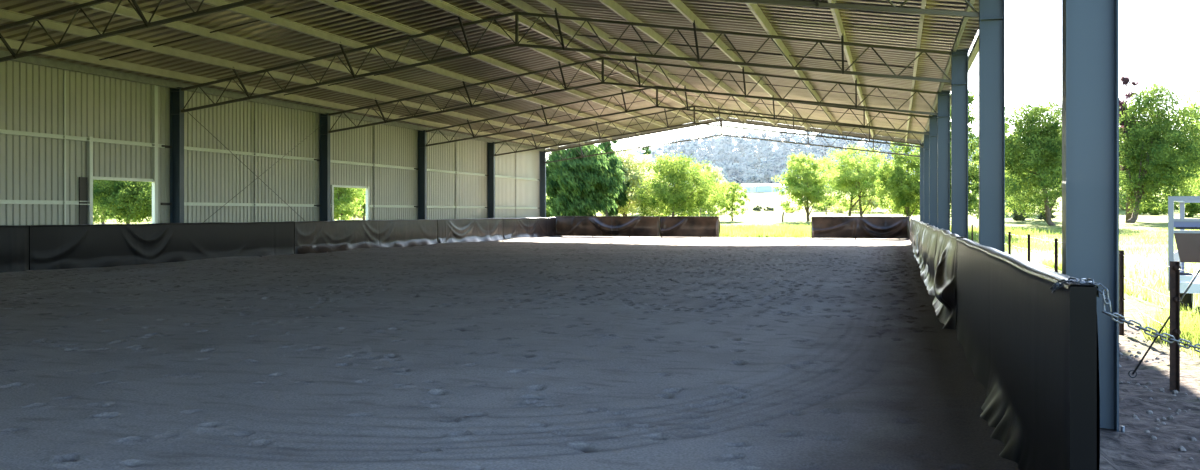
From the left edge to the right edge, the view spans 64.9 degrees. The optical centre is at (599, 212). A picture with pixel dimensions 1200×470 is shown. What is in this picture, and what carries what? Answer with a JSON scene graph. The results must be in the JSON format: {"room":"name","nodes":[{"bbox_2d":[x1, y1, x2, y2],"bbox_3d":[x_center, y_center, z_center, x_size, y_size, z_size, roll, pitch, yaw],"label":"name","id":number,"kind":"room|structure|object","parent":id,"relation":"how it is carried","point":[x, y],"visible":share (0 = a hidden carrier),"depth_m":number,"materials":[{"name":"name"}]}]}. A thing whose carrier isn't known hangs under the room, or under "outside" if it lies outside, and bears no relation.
{"room":"sports facility","nodes":[
{"label":"sports facility","id":0,"kind":"room"},
{"bbox_2d":[0,60,539,224],"bbox_3d":[-12.031,-1.205,32.576,0.044,5.395,55.259,0,0,17],"label":"wall","id":1,"kind":"structure","parent":0,"point":[31,96],"depth_m":31.10,"materials":[{"name":"metal"}]},
{"bbox_2d":[63,70,65,224],"bbox_3d":[-14.293,-1.170,25.203,0.040,5.225,0.040,0,0,17],"label":"wall bridging","id":2,"kind":"structure","parent":1,"relation":"attached to","point":[64,71],"depth_m":25.19,"materials":[{"name":"white"}]},
{"bbox_2d":[0,200,171,204],"bbox_3d":[-14.250,-0.257,25.200,0.140,0.100,7.627,0,0,17],"label":"wall girt","id":3,"kind":"structure","parent":1,"relation":"attached to","point":[1,201],"depth_m":24.49,"materials":[{"name":"white"}]},
{"bbox_2d":[0,129,171,147],"bbox_3d":[-14.250,-1.997,25.200,0.140,0.100,7.627,0,0,17],"label":"wall girt","id":4,"kind":"structure","parent":1,"relation":"attached to","point":[2,131],"depth_m":25.53,"materials":[{"name":"white"}]},
{"bbox_2d":[79,85,157,224],"bbox_3d":[-13.724,-1.180,26.973,0.145,5.245,2.780,0,0,17],"label":"window","id":5,"kind":"structure","parent":1,"relation":"in","point":[85,183],"depth_m":26.71,"materials":[{"name":"white"}]},
{"bbox_2d":[79,177,87,224],"bbox_3d":[-14.109,0.218,25.774,0.030,2.350,0.260,0,0,17],"label":"shutter","id":6,"kind":"object","parent":5,"relation":"attached to","point":[83,181],"depth_m":25.76,"materials":[{"name":"grey metal"}]},
{"bbox_2d":[184,146,320,160],"bbox_3d":[-11.904,-1.997,32.667,0.140,0.100,7.627,0,0,17],"label":"wall girt","id":7,"kind":"structure","parent":1,"relation":"attached to","point":[185,147],"depth_m":32.28,"materials":[{"name":"white"}]},
{"bbox_2d":[184,202,320,206],"bbox_3d":[-11.904,-0.257,32.667,0.140,0.100,7.627,0,0,17],"label":"wall girt","id":8,"kind":"structure","parent":1,"relation":"attached to","point":[185,203],"depth_m":32.19,"materials":[{"name":"white"}]},
{"bbox_2d":[254,103,255,221],"bbox_3d":[-11.947,-1.170,32.670,0.040,5.225,0.040,0,0,17],"label":"wall bridging","id":9,"kind":"structure","parent":1,"relation":"attached to","point":[254,103],"depth_m":32.66,"materials":[{"name":"metal"}]},
{"bbox_2d":[330,185,369,220],"bbox_3d":[-10.153,0.183,38.341,0.145,2.520,2.750,0,0,17],"label":"window","id":10,"kind":"structure","parent":1,"relation":"in","point":[331,186],"depth_m":38.20,"materials":[{"name":"white"}]},
{"bbox_2d":[330,204,418,207],"bbox_3d":[-9.558,-0.257,40.134,0.140,0.100,7.627,0,0,17],"label":"wall girt","id":11,"kind":"structure","parent":1,"relation":"attached to","point":[392,206],"depth_m":41.80,"materials":[{"name":"white"}]},
{"bbox_2d":[330,160,418,169],"bbox_3d":[-9.558,-1.997,40.134,0.140,0.100,7.627,0,0,17],"label":"wall girt","id":12,"kind":"structure","parent":1,"relation":"attached to","point":[331,161],"depth_m":39.97,"materials":[{"name":"white"}]},
{"bbox_2d":[374,125,374,219],"bbox_3d":[-9.601,-1.170,40.138,0.040,5.225,0.040,0,0,17],"label":"wall bridging","id":13,"kind":"structure","parent":1,"relation":"attached to","point":[374,125],"depth_m":40.12,"materials":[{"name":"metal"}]},
{"bbox_2d":[427,169,488,175],"bbox_3d":[-7.212,-1.997,47.602,0.140,0.100,7.627,0,0,17],"label":"wall girt","id":14,"kind":"structure","parent":1,"relation":"attached to","point":[432,170],"depth_m":47.49,"materials":[{"name":"white"}]},
{"bbox_2d":[427,206,488,207],"bbox_3d":[-7.212,-0.257,47.602,0.140,0.100,7.627,0,0,17],"label":"wall girt","id":15,"kind":"structure","parent":1,"relation":"attached to","point":[427,206],"depth_m":47.72,"materials":[{"name":"white"}]},
{"bbox_2d":[495,175,540,180],"bbox_3d":[-4.867,-1.997,55.069,0.140,0.100,7.627,0,0,17],"label":"wall girt","id":16,"kind":"structure","parent":1,"relation":"attached to","point":[495,175],"depth_m":55.17,"materials":[{"name":"white"}]},
{"bbox_2d":[0,0,978,148],"bbox_3d":[-1.171,-4.794,29.233,23.122,1.789,55.789,0,0,17],"label":"ceiling","id":17,"kind":"structure","parent":0,"point":[939,32],"depth_m":27.55,"materials":[{"name":"metal"}]},
{"bbox_2d":[0,38,558,148],"bbox_3d":[-10.908,-3.999,32.291,0.105,0.211,55.689,0,0,17],"label":"purlin","id":18,"kind":"object","parent":17,"relation":"attached to","point":[14,44],"visible":0.8,"depth_m":28.76,"materials":[{"name":"metal"}]},
{"bbox_2d":[0,9,584,144],"bbox_3d":[-9.248,-4.258,31.770,0.105,0.211,55.689,0,0,17],"label":"purlin","id":19,"kind":"object","parent":17,"relation":"attached to","point":[8,15],"visible":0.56,"depth_m":26.90,"materials":[{"name":"metal"}]},
{"bbox_2d":[62,0,611,139],"bbox_3d":[-7.569,-4.520,31.242,0.105,0.211,55.689,0,0,17],"label":"purlin","id":20,"kind":"object","parent":17,"relation":"attached to","point":[109,7],"visible":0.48,"depth_m":26.73,"materials":[{"name":"metal"}]},
{"bbox_2d":[195,0,640,134],"bbox_3d":[-5.852,-4.788,30.703,0.105,0.211,55.689,0,0,17],"label":"purlin","id":21,"kind":"object","parent":17,"relation":"attached to","point":[243,10],"visible":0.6,"depth_m":28.02,"materials":[{"name":"metal"}]},
{"bbox_2d":[315,0,669,128],"bbox_3d":[-4.116,-5.060,30.157,0.105,0.211,55.689,0,0,17],"label":"purlin","id":22,"kind":"object","parent":17,"relation":"attached to","point":[341,5],"visible":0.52,"depth_m":28.98,"materials":[{"name":"metal"}]},
{"bbox_2d":[422,0,699,122],"bbox_3d":[-2.379,-5.331,29.612,0.105,0.211,55.689,0,0,17],"label":"purlin","id":23,"kind":"object","parent":17,"relation":"attached to","point":[441,4],"visible":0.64,"depth_m":30.51,"materials":[{"name":"metal"}]},
{"bbox_2d":[99,0,870,60],"bbox_3d":[-3.421,-4.751,21.788,20.432,1.511,0.040,0,0,17],"label":"purlin bridging","id":24,"kind":"object","parent":23,"relation":"attached to","point":[336,0],"visible":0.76,"depth_m":23.55,"materials":[{"name":"grey metal"}]},
{"bbox_2d":[474,0,715,120],"bbox_3d":[-1.469,-5.473,29.326,0.105,0.211,55.689,0,0,17],"label":"purlin","id":25,"kind":"object","parent":17,"relation":"attached to","point":[490,4],"visible":0.68,"depth_m":30.83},
{"bbox_2d":[504,0,728,120],"bbox_3d":[-0.787,-5.485,29.112,0.105,0.211,55.689,0,0,17],"label":"purlin","id":26,"kind":"object","parent":17,"relation":"attached to","point":[520,4],"visible":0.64,"depth_m":30.76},
{"bbox_2d":[284,34,911,95],"bbox_3d":[-1.075,-4.751,29.255,20.432,1.511,0.040,0,0,17],"label":"purlin bridging","id":27,"kind":"object","parent":26,"relation":"attached to","point":[566,34],"visible":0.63,"depth_m":28.21,"materials":[{"name":"grey metal"}]},
{"bbox_2d":[479,95,906,131],"bbox_3d":[3.617,-4.751,44.189,20.432,1.511,0.040,0,0,17],"label":"purlin bridging","id":28,"kind":"object","parent":26,"relation":"attached to","point":[670,95],"visible":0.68,"depth_m":43.89,"materials":[{"name":"grey metal"}]},
{"bbox_2d":[536,113,904,142],"bbox_3d":[5.963,-4.751,51.656,20.432,1.511,0.040,0,0,17],"label":"purlin bridging","id":29,"kind":"object","parent":26,"relation":"attached to","point":[695,113],"visible":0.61,"depth_m":52.31,"materials":[{"name":"grey metal"}]},
{"bbox_2d":[537,0,745,122],"bbox_3d":[0.199,-5.331,28.802,0.105,0.211,55.689,0,0,17],"label":"purlin","id":30,"kind":"object","parent":17,"relation":"attached to","point":[551,4],"visible":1,"depth_m":30.01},
{"bbox_2d":[598,0,777,125],"bbox_3d":[1.935,-5.060,28.256,0.105,0.211,55.689,0,0,17],"label":"purlin","id":31,"kind":"object","parent":17,"relation":"attached to","point":[611,4],"visible":0.84,"depth_m":28.80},
{"bbox_2d":[400,71,907,116],"bbox_3d":[1.271,-4.751,36.722,20.432,1.511,0.040,0,0,17],"label":"purlin bridging","id":32,"kind":"object","parent":31,"relation":"attached to","point":[625,71],"visible":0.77,"depth_m":36.26,"materials":[{"name":"grey metal"}]},
{"bbox_2d":[545,117,923,152],"bbox_3d":[7.232,-4.647,55.863,23.087,1.962,0.030,0,0,17],"label":"board","id":33,"kind":"object","parent":17,"relation":"attached to","point":[730,119],"visible":0.57,"depth_m":55.12,"materials":[{"name":"metal"}]},
{"bbox_2d":[950,34,978,106],"bbox_3d":[9.930,-3.795,25.745,0.130,0.130,55.789,0,0,17],"label":"gutter","id":34,"kind":"object","parent":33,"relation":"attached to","point":[974,51],"visible":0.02,"depth_m":22.35,"materials":[{"name":"metal"}]},
{"bbox_2d":[667,0,809,129],"bbox_3d":[3.672,-4.788,27.711,0.105,0.211,55.689,0,0,17],"label":"purlin","id":35,"kind":"object","parent":17,"relation":"attached to","point":[679,5],"visible":1,"depth_m":27.25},
{"bbox_2d":[746,3,841,133],"bbox_3d":[5.389,-4.520,27.172,0.105,0.211,55.689,0,0,17],"label":"purlin","id":36,"kind":"object","parent":17,"relation":"attached to","point":[754,8],"visible":0.8,"depth_m":25.58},
{"bbox_2d":[828,0,873,137],"bbox_3d":[7.068,-4.258,26.644,0.105,0.211,55.689,0,0,17],"label":"purlin","id":37,"kind":"object","parent":17,"relation":"attached to","point":[835,12],"visible":0.72,"depth_m":24.88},
{"bbox_2d":[905,0,925,141],"bbox_3d":[8.728,-3.999,26.122,0.105,0.211,55.689,0,0,17],"label":"purlin","id":38,"kind":"object","parent":17,"relation":"attached to","point":[923,5],"visible":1,"depth_m":23.03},
{"bbox_2d":[0,235,1019,469],"bbox_3d":[-2.082,1.527,26.972,21.860,0.287,66.216,0,0,17],"label":"floor","id":39,"kind":"structure","parent":0,"point":[557,352],"depth_m":9.65,"materials":[{"name":"sand"}]},
{"bbox_2d":[93,188,1199,469],"bbox_3d":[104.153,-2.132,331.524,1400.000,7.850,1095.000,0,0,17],"label":"ground","id":40,"kind":"structure","parent":0,"point":[1131,449],"depth_m":10.86,"materials":[{"name":"green plant"}]},
{"bbox_2d":[0,225,28,272],"bbox_3d":[-15.793,1.003,18.247,0.239,1.381,10.774,0,0,17],"label":"kickboard","id":41,"kind":"object","parent":40,"relation":"on","point":[14,239],"visible":0.97,"depth_m":22.96,"materials":[{"name":"fabric"}]},
{"bbox_2d":[93,180,118,223],"bbox_3d":[-30.833,-1.527,57.949,4.364,5.364,4.979,0,0,8],"label":"broadleaf tree","id":42,"kind":"object","parent":40,"relation":"on","point":[100,219],"visible":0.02,"depth_m":56.84,"materials":[{"name":"green plant"}]},
{"bbox_2d":[93,179,151,223],"bbox_3d":[-25.715,-1.196,52.056,6.257,5.079,5.760,0,0,6],"label":"broadleaf tree","id":43,"kind":"object","parent":40,"relation":"on","point":[133,198],"visible":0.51,"depth_m":50.58,"materials":[{"name":"green plant"}]},
{"bbox_2d":[28,221,293,269],"bbox_3d":[-12.550,1.003,28.549,0.201,1.379,10.774,0,0,17],"label":"kickboard","id":44,"kind":"object","parent":40,"relation":"on","point":[51,247],"visible":0.98,"depth_m":27.15,"materials":[{"name":"fabric"}]},
{"bbox_2d":[170,87,183,222],"bbox_3d":[-12.939,-1.047,28.880,0.480,5.520,0.320,0,0,17],"label":"steel column","id":45,"kind":"structure","parent":40,"relation":"on","point":[176,95],"depth_m":28.87,"materials":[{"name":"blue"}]},
{"bbox_2d":[180,8,951,113],"bbox_3d":[-2.353,-4.210,25.187,22.078,2.416,0.840,0,0,17],"label":"roof truss","id":46,"kind":"object","parent":45,"relation":"attached to","point":[842,43],"visible":0.99,"depth_m":25.04,"materials":[{"name":"grey"}]},
{"bbox_2d":[319,113,329,220],"bbox_3d":[-10.593,-1.047,36.347,0.480,5.520,0.320,0,0,17],"label":"steel column","id":47,"kind":"structure","parent":40,"relation":"on","point":[324,119],"depth_m":36.33,"materials":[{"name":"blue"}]},
{"bbox_2d":[328,56,937,133],"bbox_3d":[-0.007,-4.210,32.654,22.078,2.416,0.840,0,0,17],"label":"roof truss","id":48,"kind":"object","parent":47,"relation":"attached to","point":[635,61],"visible":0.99,"depth_m":32.61,"materials":[{"name":"grey"}]},
{"bbox_2d":[334,187,365,219],"bbox_3d":[-17.167,-1.336,61.885,5.017,5.622,4.477,0,0,1],"label":"broadleaf tree","id":49,"kind":"object","parent":40,"relation":"on","point":[345,199],"visible":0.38,"depth_m":61.28,"materials":[{"name":"green plant"}]},
{"bbox_2d":[294,219,437,253],"bbox_3d":[-9.240,1.002,38.934,0.344,1.383,10.975,0,0,17],"label":"kickboard","id":50,"kind":"object","parent":40,"relation":"on","point":[336,235],"visible":0.99,"depth_m":37.70,"materials":[{"name":"fabric"}]},
{"bbox_2d":[417,130,426,218],"bbox_3d":[-8.247,-1.047,43.814,0.480,5.520,0.320,0,0,17],"label":"steel column","id":51,"kind":"structure","parent":40,"relation":"on","point":[422,135],"depth_m":43.80,"materials":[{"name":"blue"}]},
{"bbox_2d":[425,86,928,147],"bbox_3d":[2.339,-4.210,40.121,22.078,2.416,0.840,0,0,17],"label":"roof truss","id":52,"kind":"object","parent":51,"relation":"attached to","point":[642,89],"visible":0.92,"depth_m":40.41,"materials":[{"name":"grey"}]},
{"bbox_2d":[437,218,503,242],"bbox_3d":[-6.437,1.004,47.854,0.328,1.378,7.674,0,0,17],"label":"kickboard","id":53,"kind":"object","parent":40,"relation":"on","point":[482,229],"visible":1,"depth_m":47.45,"materials":[{"name":"black rubber"}]},
{"bbox_2d":[488,142,494,217],"bbox_3d":[-5.901,-1.047,51.281,0.480,5.520,0.320,0,0,17],"label":"steel column","id":54,"kind":"structure","parent":40,"relation":"on","point":[491,146],"depth_m":51.28,"materials":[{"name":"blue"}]},
{"bbox_2d":[494,105,923,155],"bbox_3d":[4.685,-4.210,47.589,22.078,2.416,0.840,0,0,17],"label":"roof truss","id":55,"kind":"object","parent":54,"relation":"attached to","point":[694,106],"visible":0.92,"depth_m":47.84,"materials":[{"name":"grey"}]},
{"bbox_2d":[503,217,555,238],"bbox_3d":[-4.032,1.004,55.563,0.268,1.377,8.424,0,0,17],"label":"kickboard","id":56,"kind":"object","parent":40,"relation":"on","point":[512,227],"visible":0.98,"depth_m":55.10,"materials":[{"name":"fabric"}]},
{"bbox_2d":[540,151,545,217],"bbox_3d":[-3.555,-1.047,58.748,0.480,5.520,0.320,0,0,17],"label":"steel column","id":57,"kind":"structure","parent":40,"relation":"on","point":[542,154],"depth_m":58.74,"materials":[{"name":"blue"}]},
{"bbox_2d":[545,120,919,163],"bbox_3d":[7.031,-4.210,55.056,22.078,2.416,0.840,0,0,17],"label":"roof truss","id":58,"kind":"object","parent":57,"relation":"attached to","point":[734,122],"visible":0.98,"depth_m":55.23,"materials":[{"name":"grey"}]},
{"bbox_2d":[546,144,625,216],"bbox_3d":[-1.900,-2.236,73.925,7.041,7.372,6.979,0,0,27],"label":"conifer tree","id":59,"kind":"object","parent":40,"relation":"on","point":[579,186],"visible":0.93,"depth_m":72.56,"materials":[{"name":"green plant"}]},
{"bbox_2d":[555,216,659,236],"bbox_3d":[0.408,0.968,58.801,6.794,1.450,1.132,0,0,17],"label":"kickboard","id":60,"kind":"object","parent":40,"relation":"on","point":[631,226],"visible":1,"depth_m":58.52,"materials":[{"name":"black rubber"}]},
{"bbox_2d":[596,140,630,215],"bbox_3d":[0.639,-2.887,83.857,4.167,8.172,4.019,0,0,17],"label":"conifer tree","id":61,"kind":"object","parent":40,"relation":"on","point":[622,198],"visible":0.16,"depth_m":83.62,"materials":[{"name":"green plant"}]},
{"bbox_2d":[601,146,668,215],"bbox_3d":[2.182,-2.493,85.996,8.609,7.251,7.294,0,0,17],"label":"broadleaf tree","id":62,"kind":"object","parent":40,"relation":"on","point":[633,174],"visible":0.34,"depth_m":84.39,"materials":[{"name":"green plant"}]},
{"bbox_2d":[627,151,737,217],"bbox_3d":[6.856,-1.956,79.723,9.525,6.442,9.125,0,0,17],"label":"broadleaf tree","id":63,"kind":"object","parent":40,"relation":"on","point":[681,197],"visible":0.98,"depth_m":78.84,"materials":[{"name":"green plant"}]},
{"bbox_2d":[660,216,719,237],"bbox_3d":[5.396,0.970,57.214,3.624,1.446,1.169,0,0,17],"label":"kickboard","id":64,"kind":"object","parent":40,"relation":"on","point":[670,226],"visible":1,"depth_m":57.12,"materials":[{"name":"black rubber"}]},
{"bbox_2d":[697,164,731,203],"bbox_3d":[13.288,-2.727,111.961,4.875,6.133,5.276,0,0,17],"label":"broadleaf tree","id":65,"kind":"object","parent":40,"relation":"on","point":[716,169],"visible":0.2,"depth_m":111.57,"materials":[{"name":"green plant"}]},
{"bbox_2d":[716,182,750,220],"bbox_3d":[12.340,-0.936,87.878,3.584,3.850,3.505,0,0,17],"label":"broadleaf tree","id":66,"kind":"object","parent":40,"relation":"on","point":[737,196],"visible":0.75,"depth_m":87.54,"materials":[{"name":"green plant"}]},
{"bbox_2d":[741,184,785,191],"bbox_3d":[41.075,-6.016,237.050,10.800,2.150,6.500,0,0,0],"label":"shed","id":67,"kind":"object","parent":40,"relation":"on","point":[750,187],"visible":0.67,"depth_m":235.02,"materials":[{"name":"white paint"}]},
{"bbox_2d":[771,152,839,220],"bbox_3d":[18.690,-2.276,85.752,6.011,6.539,6.025,0,0,17],"label":"broadleaf tree","id":68,"kind":"object","parent":40,"relation":"on","point":[812,187],"visible":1,"depth_m":85.28,"materials":[{"name":"green plant"}]},
{"bbox_2d":[828,204,856,212],"bbox_3d":[28.140,-0.512,110.024,3.580,1.147,3.853,0,0,17],"label":"bush","id":69,"kind":"object","parent":40,"relation":"on","point":[833,208],"visible":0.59,"depth_m":109.59,"materials":[{"name":"green plant"}]},
{"bbox_2d":[812,143,906,215],"bbox_3d":[25.079,-2.987,92.065,9.213,7.598,8.862,0,0,17],"label":"broadleaf tree","id":70,"kind":"object","parent":40,"relation":"on","point":[861,178],"visible":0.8,"depth_m":91.21,"materials":[{"name":"green plant"}]},
{"bbox_2d":[811,216,909,238],"bbox_3d":[14.940,0.969,54.277,5.454,1.448,1.052,0,0,17],"label":"kickboard","id":71,"kind":"object","parent":40,"relation":"on","point":[882,227],"visible":1,"depth_m":54.01,"materials":[{"name":"black rubber"}]},
{"bbox_2d":[842,185,891,211],"bbox_3d":[31.996,-1.774,111.803,7.400,3.470,7.013,0,0,17],"label":"bush","id":72,"kind":"object","parent":40,"relation":"on","point":[872,203],"visible":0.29,"depth_m":110.50,"materials":[{"name":"green plant"}]},
{"bbox_2d":[719,223,1060,238],"bbox_3d":[12.904,1.165,65.324,34.135,0.796,17.418,0,0,17],"label":"grass","id":73,"kind":"structure","parent":40,"relation":"on","point":[776,231],"depth_m":60.17,"materials":[{"name":"plant"}]},
{"bbox_2d":[874,142,919,216],"bbox_3d":[25.053,-2.458,75.851,6.559,7.326,5.455,0,0,17],"label":"broadleaf tree","id":74,"kind":"object","parent":40,"relation":"on","point":[904,193],"visible":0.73,"depth_m":75.34,"materials":[{"name":"green plant"}]},
{"bbox_2d":[911,219,917,249],"bbox_3d":[13.472,0.998,40.289,0.362,1.390,8.974,0,0,17],"label":"kickboard","id":75,"kind":"object","parent":40,"relation":"on","point":[914,220],"visible":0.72,"depth_m":38.98,"materials":[{"name":"fabric"}]},
{"bbox_2d":[913,220,930,269],"bbox_3d":[10.234,1.001,29.986,0.452,1.384,12.574,0,0,17],"label":"kickboard","id":76,"kind":"object","parent":40,"relation":"on","point":[921,227],"visible":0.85,"depth_m":28.76,"materials":[{"name":"fabric"}]},
{"bbox_2d":[920,143,923,222],"bbox_3d":[17.826,-1.047,52.031,0.480,5.520,0.320,0,0,17],"label":"steel column","id":77,"kind":"structure","parent":40,"relation":"on","point":[921,149],"depth_m":52.05,"materials":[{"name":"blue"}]},
{"bbox_2d":[924,131,928,223],"bbox_3d":[15.480,-1.047,44.564,0.480,5.520,0.320,0,0,17],"label":"steel column","id":78,"kind":"structure","parent":40,"relation":"on","point":[926,137],"depth_m":44.58,"materials":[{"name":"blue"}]},
{"bbox_2d":[929,115,937,226],"bbox_3d":[13.134,-1.047,37.097,0.480,5.520,0.320,0,0,17],"label":"steel column","id":79,"kind":"structure","parent":40,"relation":"on","point":[933,120],"depth_m":37.09,"materials":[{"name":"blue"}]},
{"bbox_2d":[920,225,965,329],"bbox_3d":[6.466,0.998,17.989,0.587,1.391,12.526,0,0,17],"label":"kickboard","id":80,"kind":"object","parent":40,"relation":"on","point":[938,272],"visible":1,"depth_m":13.21,"materials":[{"name":"fabric"}]},
{"bbox_2d":[937,90,949,230],"bbox_3d":[10.789,-1.047,29.630,0.480,5.520,0.320,0,0,17],"label":"steel column","id":81,"kind":"structure","parent":40,"relation":"on","point":[943,96],"depth_m":29.62,"materials":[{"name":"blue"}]},
{"bbox_2d":[914,89,978,225],"bbox_3d":[23.392,-3.329,62.063,5.066,9.766,5.180,0,0,-23],"label":"broadleaf tree","id":82,"kind":"object","parent":40,"relation":"on","point":[973,172],"visible":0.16,"depth_m":61.12,"materials":[{"name":"green plant"}]},
{"bbox_2d":[951,49,968,238],"bbox_3d":[8.443,-1.047,22.162,0.480,5.520,0.320,0,0,17],"label":"steel column","id":83,"kind":"structure","parent":40,"relation":"on","point":[959,59],"depth_m":22.16,"materials":[{"name":"grey"}]},
{"bbox_2d":[979,0,1004,252],"bbox_3d":[6.097,-1.047,14.695,0.480,5.520,0.320,0,0,17],"label":"steel column","id":84,"kind":"structure","parent":40,"relation":"on","point":[992,12],"depth_m":14.69,"materials":[{"name":"grey"}]},
{"bbox_2d":[970,95,1061,225],"bbox_3d":[33.342,-3.760,72.178,9.438,10.103,9.379,0,0,17],"label":"broadleaf tree","id":85,"kind":"object","parent":40,"relation":"on","point":[1037,148],"visible":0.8,"depth_m":70.88,"materials":[{"name":"green plant"}]},
{"bbox_2d":[1012,210,1027,221],"bbox_3d":[34.736,0.268,78.037,1.360,1.029,1.616,0,0,17],"label":"bush","id":86,"kind":"object","parent":40,"relation":"on","point":[1016,217],"visible":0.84,"depth_m":77.71,"materials":[{"name":"green plant"}]},
{"bbox_2d":[956,238,1099,469],"bbox_3d":[3.296,1.006,8.094,0.274,1.373,8.204,0,0,17],"label":"kickboard","id":87,"kind":"object","parent":40,"relation":"on","point":[1034,351],"visible":0.99,"depth_m":5.33,"materials":[{"name":"fabric"}]},
{"bbox_2d":[1050,277,1199,352],"bbox_3d":[3.064,0.513,4.232,1.940,0.436,0.441,0,0,6],"label":"chain","id":88,"kind":"object","parent":87,"relation":"hanging from","point":[1057,285],"visible":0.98,"depth_m":4.14,"materials":[{"name":"grey metal"}]},
{"bbox_2d":[1005,133,1058,216],"bbox_3d":[38.006,-3.110,84.297,7.297,7.991,6.268,0,0,17],"label":"broadleaf tree","id":89,"kind":"object","parent":40,"relation":"on","point":[1006,210],"visible":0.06,"depth_m":84.07,"materials":[{"name":"green plant"}]},
{"bbox_2d":[1054,238,1057,271],"bbox_3d":[8.978,1.198,18.560,0.067,1.370,0.066,0,0,-5],"label":"fence post","id":90,"kind":"object","parent":40,"relation":"on","point":[1055,239],"visible":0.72,"depth_m":18.57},
{"bbox_2d":[973,227,1199,306],"bbox_3d":[28.748,1.142,36.382,24.972,0.851,59.189,0,0,17],"label":"grass","id":91,"kind":"structure","parent":40,"relation":"on","point":[1048,236],"depth_m":38.13,"materials":[{"name":"plant"}]},
{"bbox_2d":[1062,0,1124,431],"bbox_3d":[3.751,-1.047,7.228,0.480,5.520,0.320,0,0,17],"label":"steel column","id":92,"kind":"structure","parent":40,"relation":"on","point":[1090,28],"depth_m":7.21,"materials":[{"name":"blue metal"}]},
{"bbox_2d":[921,0,974,143],"bbox_3d":[9.503,-3.878,25.879,0.105,0.211,55.689,0,0,17],"label":"beam","id":93,"kind":"structure","parent":92,"relation":"on","point":[964,20],"depth_m":21.93,"materials":[{"name":"metal"}]},
{"bbox_2d":[1119,250,1124,335],"bbox_3d":[6.917,1.193,12.499,0.067,1.380,0.066,0,0,-5],"label":"fence post","id":94,"kind":"object","parent":40,"relation":"on","point":[1121,252],"visible":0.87,"depth_m":12.50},
{"bbox_2d":[1119,76,1140,220],"bbox_3d":[42.955,-5.111,77.000,2.980,12.054,2.903,0,0,17],"label":"broadleaf tree","id":95,"kind":"object","parent":40,"relation":"on","point":[1125,80],"visible":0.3,"depth_m":76.67,"materials":[{"name":"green plant"}]},
{"bbox_2d":[1139,201,1167,214],"bbox_3d":[53.750,-0.529,91.821,3.698,1.502,3.802,0,0,17],"label":"bush","id":96,"kind":"object","parent":40,"relation":"on","point":[1153,212],"visible":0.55,"depth_m":90.96,"materials":[{"name":"green plant"}]},
{"bbox_2d":[1119,80,1199,222],"bbox_3d":[43.886,-4.574,73.966,11.184,11.538,10.326,0,0,17],"label":"broadleaf tree","id":97,"kind":"object","parent":40,"relation":"on","point":[1160,137],"visible":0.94,"depth_m":73.04,"materials":[{"name":"green plant"}]},
{"bbox_2d":[1119,330,1199,469],"bbox_3d":[5.403,1.636,8.780,1.576,0.035,9.996,0,0,17],"label":"gravel","id":98,"kind":"object","parent":40,"relation":"on","point":[1181,448],"visible":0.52,"depth_m":8.28,"materials":[{"name":"gravel"}]},
{"bbox_2d":[1128,304,1199,358],"bbox_3d":[7.343,1.437,10.171,2.215,0.431,6.948,0,0,17],"label":"weeds","id":99,"kind":"object","parent":40,"relation":"on","point":[1190,327],"visible":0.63,"depth_m":11.96,"materials":[{"name":"green plant"}]},
{"bbox_2d":[1128,269,1199,377],"bbox_3d":[5.390,1.042,8.969,0.067,1.186,0.791,0,0,-22],"label":"rod","id":100,"kind":"object","parent":40,"relation":"on","point":[1198,272],"visible":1,"depth_m":9.05,"materials":[{"name":"grey metal"}]},
{"bbox_2d":[1170,261,1180,391],"bbox_3d":[5.318,1.168,8.699,0.092,1.430,0.086,0,0,-5],"label":"fence post","id":101,"kind":"object","parent":40,"relation":"on","point":[1174,272],"visible":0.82,"depth_m":8.71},
{"bbox_2d":[1152,186,1199,208],"bbox_3d":[65.252,-1.673,105.339,7.036,2.701,6.705,0,0,17],"label":"bush","id":102,"kind":"object","parent":40,"relation":"on","point":[1178,194],"visible":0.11,"depth_m":106.32,"materials":[{"name":"green plant"}]},
{"bbox_2d":[1158,84,1199,198],"bbox_3d":[57.851,-6.146,90.472,10.535,13.088,9.700,0,0,17],"label":"broadleaf tree","id":103,"kind":"object","parent":40,"relation":"on","point":[1198,89],"visible":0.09,"depth_m":90.33,"materials":[{"name":"green plant"}]},
{"bbox_2d":[1168,196,1199,311],"bbox_3d":[10.012,0.674,14.707,1.820,1.820,3.170,0,0,34],"label":"trailer","id":104,"kind":"object","parent":40,"relation":"on","point":[1187,241],"visible":0.71,"depth_m":13.92,"materials":[{"name":"silver metal"}]},
{"bbox_2d":[1178,203,1199,216],"bbox_3d":[53.031,-0.414,84.171,2.672,1.649,2.792,0,0,17],"label":"bush","id":105,"kind":"object","parent":40,"relation":"on","point":[1193,209],"visible":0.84,"depth_m":83.86,"materials":[{"name":"green plant"}]},
{"bbox_2d":[684,149,973,184],"bbox_3d":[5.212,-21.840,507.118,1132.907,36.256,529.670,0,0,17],"label":"hillside","id":106,"kind":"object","parent":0,"point":[757,153],"visible":0.02,"depth_m":465.01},
{"bbox_2d":[100,129,1188,190],"bbox_3d":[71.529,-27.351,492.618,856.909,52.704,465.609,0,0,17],"label":"hill","id":107,"kind":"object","parent":106,"relation":"on","point":[776,161],"visible":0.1,"depth_m":426.09,"materials":[{"name":"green plant"}]},
{"bbox_3d":[-17.631,-1.047,13.945,0.480,5.520,0.320,0,0,17],"label":"steel column","id":108,"kind":"structure","parent":0,"visible":0},
{"bbox_2d":[0,50,544,151],"bbox_3d":[-11.740,-3.869,32.553,0.105,0.211,55.689,0,0,17],"label":"beam","id":109,"kind":"structure","parent":108,"relation":"on","point":[34,60],"depth_m":30.20,"materials":[{"name":"metal"}]},
{"bbox_3d":[-15.285,-1.047,21.413,0.480,5.520,0.320,0,0,17],"label":"steel column","id":110,"kind":"structure","parent":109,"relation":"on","visible":0},
{"bbox_2d":[0,0,979,61],"bbox_3d":[-4.699,-4.210,17.720,22.078,2.416,0.840,0,0,17],"label":"roof truss","id":111,"kind":"object","parent":110,"relation":"attached to","point":[816,3],"visible":1,"depth_m":19.28,"materials":[{"name":"grey"}]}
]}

